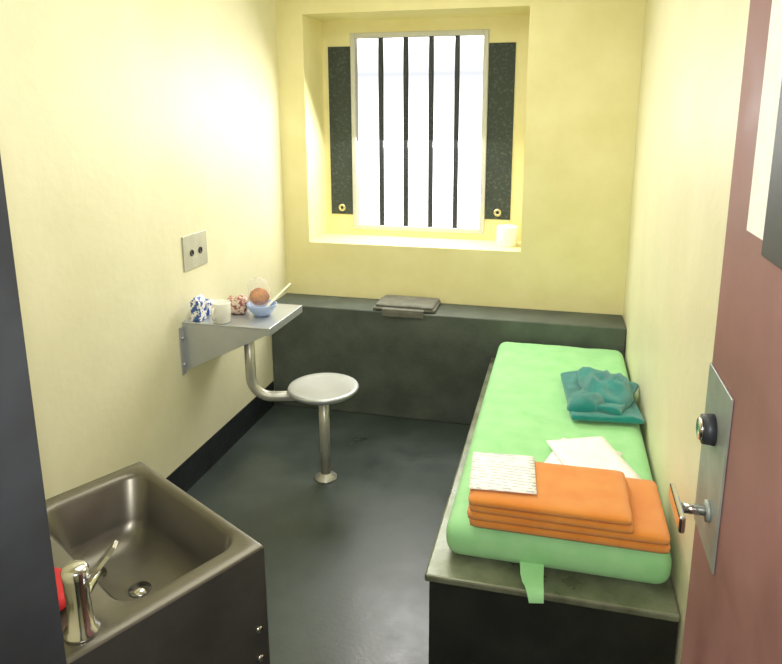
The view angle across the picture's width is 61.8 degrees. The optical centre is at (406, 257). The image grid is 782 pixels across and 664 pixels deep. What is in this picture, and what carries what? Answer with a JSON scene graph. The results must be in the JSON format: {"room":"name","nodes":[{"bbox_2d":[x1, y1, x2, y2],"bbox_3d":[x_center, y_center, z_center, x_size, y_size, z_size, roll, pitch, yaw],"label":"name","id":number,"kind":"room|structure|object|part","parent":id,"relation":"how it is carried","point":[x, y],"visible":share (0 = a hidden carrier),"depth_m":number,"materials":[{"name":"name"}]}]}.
{"room":"prison cell","nodes":[
{"label":"prison cell","id":0,"kind":"room"},
{"bbox_2d":[0,155,66,663],"bbox_3d":[-0.023,0.491,0.522,0.928,2.120,0.260,3,13,13],"label":"door frame","id":1,"kind":"structure","parent":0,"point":[31,632],"depth_m":0.66,"materials":[{"name":"grey metal"}]},
{"bbox_3d":[-0.023,0.491,0.522,0.928,2.120,0.260,3,13,13],"label":"frame","id":2,"kind":"part","parent":1,"relation":"part of","materials":[{"name":"paint"}]},
{"bbox_2d":[0,0,286,499],"bbox_3d":[-1.363,0.049,1.667,0.250,2.500,5.718,3,13,13],"label":"wall","id":3,"kind":"structure","parent":0,"point":[130,129],"depth_m":2.48,"materials":[{"name":"beige paint"}]},
{"bbox_2d":[182,230,207,271],"bbox_3d":[-0.937,-0.030,2.903,0.009,0.154,0.193,3,13,13],"label":"wall socket","id":4,"kind":"object","parent":3,"relation":"attached to","point":[194,246],"visible":1,"depth_m":2.89,"materials":[{"name":"metal"}]},
{"bbox_2d":[166,381,274,491],"bbox_3d":[-1.094,1.076,2.484,0.004,0.145,2.774,3,13,13],"label":"baseboard","id":5,"kind":"structure","parent":3,"relation":"attached to","point":[192,469],"depth_m":3.20,"materials":[{"name":"paint"}]},
{"bbox_2d":[186,404,470,663],"bbox_3d":[-0.304,1.382,1.697,2.427,0.120,5.718,3,13,13],"label":"floor","id":6,"kind":"structure","parent":0,"point":[347,558],"depth_m":2.72,"materials":[{"name":"paint"}]},
{"bbox_2d":[45,462,269,663],"bbox_3d":[-0.590,0.892,1.312,0.484,1.001,0.430,10,16,40],"label":"sink","id":7,"kind":"object","parent":6,"relation":"on","point":[150,574],"visible":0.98,"depth_m":1.24,"materials":[{"name":"silver metal"}]},
{"bbox_2d":[54,567,65,610],"bbox_3d":[-0.596,0.560,1.104,0.089,0.032,0.069,4,13,18],"label":"cloth","id":8,"kind":"object","parent":7,"relation":"on","point":[62,604],"visible":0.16,"depth_m":1.09,"materials":[{"name":"red fabric"}]},
{"bbox_2d":[179,304,358,483],"bbox_3d":[-0.576,0.641,3.003,0.730,0.776,0.420,3,13,13],"label":"desk","id":9,"kind":"object","parent":6,"relation":"on","point":[201,342],"visible":0.99,"depth_m":2.87,"materials":[{"name":"silver metal"}]},
{"bbox_2d":[190,294,206,321],"bbox_3d":[-0.906,0.221,2.848,0.044,0.108,0.060,3,13,13],"label":"carton","id":10,"kind":"object","parent":9,"relation":"on","point":[198,306],"visible":1,"depth_m":2.83,"materials":[{"name":"cardboard"}]},
{"bbox_2d":[206,299,213,314],"bbox_3d":[-0.895,0.225,2.938,0.042,0.062,0.050,3,13,13],"label":"carton","id":11,"kind":"object","parent":9,"relation":"on","point":[208,301],"visible":0.5,"depth_m":2.92,"materials":[{"name":"white cardboard"}]},
{"bbox_2d":[211,299,230,323],"bbox_3d":[-0.797,0.238,2.815,0.080,0.089,0.092,-2,12,-11],"label":"mug","id":12,"kind":"object","parent":9,"relation":"on","point":[221,309],"visible":1,"depth_m":2.79,"materials":[{"name":"white ceramic"}]},
{"bbox_2d":[227,294,248,313],"bbox_3d":[-0.762,0.210,2.955,0.092,0.083,0.100,-1,12,-4],"label":"wrapper","id":13,"kind":"object","parent":9,"relation":"on","point":[238,303],"visible":0.86,"depth_m":2.91,"materials":[{"name":"plastic"}]},
{"bbox_2d":[246,283,290,316],"bbox_3d":[-0.632,0.164,2.947,0.136,0.178,0.220,5,13,20],"label":"bowl","id":14,"kind":"object","parent":9,"relation":"on","point":[260,305],"visible":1,"depth_m":2.88,"materials":[{"name":"ceramic"}]},
{"bbox_2d":[272,293,625,424],"bbox_3d":[0.191,0.585,3.651,1.921,0.612,0.239,3,13,13],"label":"ledge","id":15,"kind":"object","parent":6,"relation":"on","point":[434,367],"visible":0.56,"depth_m":3.57,"materials":[{"name":"paint"}]},
{"bbox_2d":[373,295,440,318],"bbox_3d":[0.003,0.272,3.620,0.350,0.060,0.247,3,13,13],"label":"cloth","id":16,"kind":"object","parent":15,"relation":"on","point":[400,306],"visible":1,"depth_m":3.55,"materials":[{"name":"grey fabric"}]},
{"bbox_2d":[425,357,679,663],"bbox_3d":[0.573,0.919,2.597,0.667,0.405,1.720,3,13,13],"label":"plinth","id":17,"kind":"object","parent":6,"relation":"on","point":[481,612],"visible":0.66,"depth_m":1.78,"materials":[{"name":"paint"}]},
{"bbox_2d":[446,342,671,602],"bbox_3d":[0.584,0.679,2.525,0.618,0.139,1.719,3,13,13],"label":"mattress","id":18,"kind":"object","parent":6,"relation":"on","point":[524,406],"visible":0.62,"depth_m":2.32,"materials":[{"name":"green fabric"}]},
{"bbox_2d":[467,461,670,553],"bbox_3d":[0.458,0.689,1.876,0.539,0.104,0.307,3,13,13],"label":"blanket","id":19,"kind":"object","parent":18,"relation":"on","point":[606,507],"visible":0.83,"depth_m":1.77,"materials":[{"name":"orange fabric"}]},
{"bbox_2d":[469,452,536,493],"bbox_3d":[0.281,0.624,1.899,0.185,0.001,0.205,2,12,9],"label":"paper","id":20,"kind":"object","parent":19,"relation":"on","point":[489,471],"visible":1,"depth_m":1.89,"materials":[{"name":"white paper"}]},
{"bbox_2d":[544,438,622,464],"bbox_3d":[0.574,0.680,2.153,0.210,0.002,0.285,7,14,30],"label":"paper sheet","id":21,"kind":"object","parent":18,"relation":"on","point":[552,458],"visible":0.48,"depth_m":2.18,"materials":[{"name":"white paper"}]},
{"bbox_2d":[546,436,640,478],"bbox_3d":[0.613,0.669,2.162,0.210,0.003,0.285,-2,12,-8],"label":"paper sheet","id":22,"kind":"object","parent":21,"relation":"on","point":[591,452],"visible":0.73,"depth_m":2.19,"materials":[{"name":"white paper"}]},
{"bbox_2d":[561,367,644,423],"bbox_3d":[0.785,0.530,2.640,0.315,0.091,0.467,3,13,13],"label":"towel","id":23,"kind":"object","parent":18,"relation":"on","point":[591,394],"visible":1,"depth_m":2.53,"materials":[{"name":"teal fabric"}]},
{"bbox_2d":[275,0,645,315],"bbox_3d":[0.289,-0.425,3.853,1.927,2.500,0.600,3,13,13],"label":"wall","id":24,"kind":"structure","parent":0,"point":[578,62],"depth_m":3.54,"materials":[{"name":"beige paint"}]},
{"bbox_2d":[328,29,515,233],"bbox_3d":[0.077,-0.726,3.864,1.100,1.155,0.073,3,13,13],"label":"window","id":25,"kind":"structure","parent":24,"relation":"in","point":[411,122],"depth_m":3.86,"materials":[{"name":"white glass"}]},
{"bbox_2d":[496,224,517,246],"bbox_3d":[0.572,-0.122,3.713,0.116,0.110,0.116,3,13,13],"label":"toilet roll","id":26,"kind":"object","parent":24,"relation":"on","point":[506,233],"visible":1,"depth_m":3.67,"materials":[{"name":"paper"}]},
{"bbox_2d":[623,0,749,663],"bbox_3d":[0.754,0.155,1.174,0.250,2.500,5.718,3,13,13],"label":"wall","id":27,"kind":"structure","parent":0,"point":[693,51],"depth_m":1.92,"materials":[{"name":"beige paint"}]},
{"bbox_2d":[669,0,781,663],"bbox_3d":[0.470,0.449,0.862,0.108,2.033,0.878,3,13,13],"label":"door","id":28,"kind":"structure","parent":27,"relation":"in","point":[734,607],"depth_m":1.02,"materials":[{"name":"paint"}]}
]}

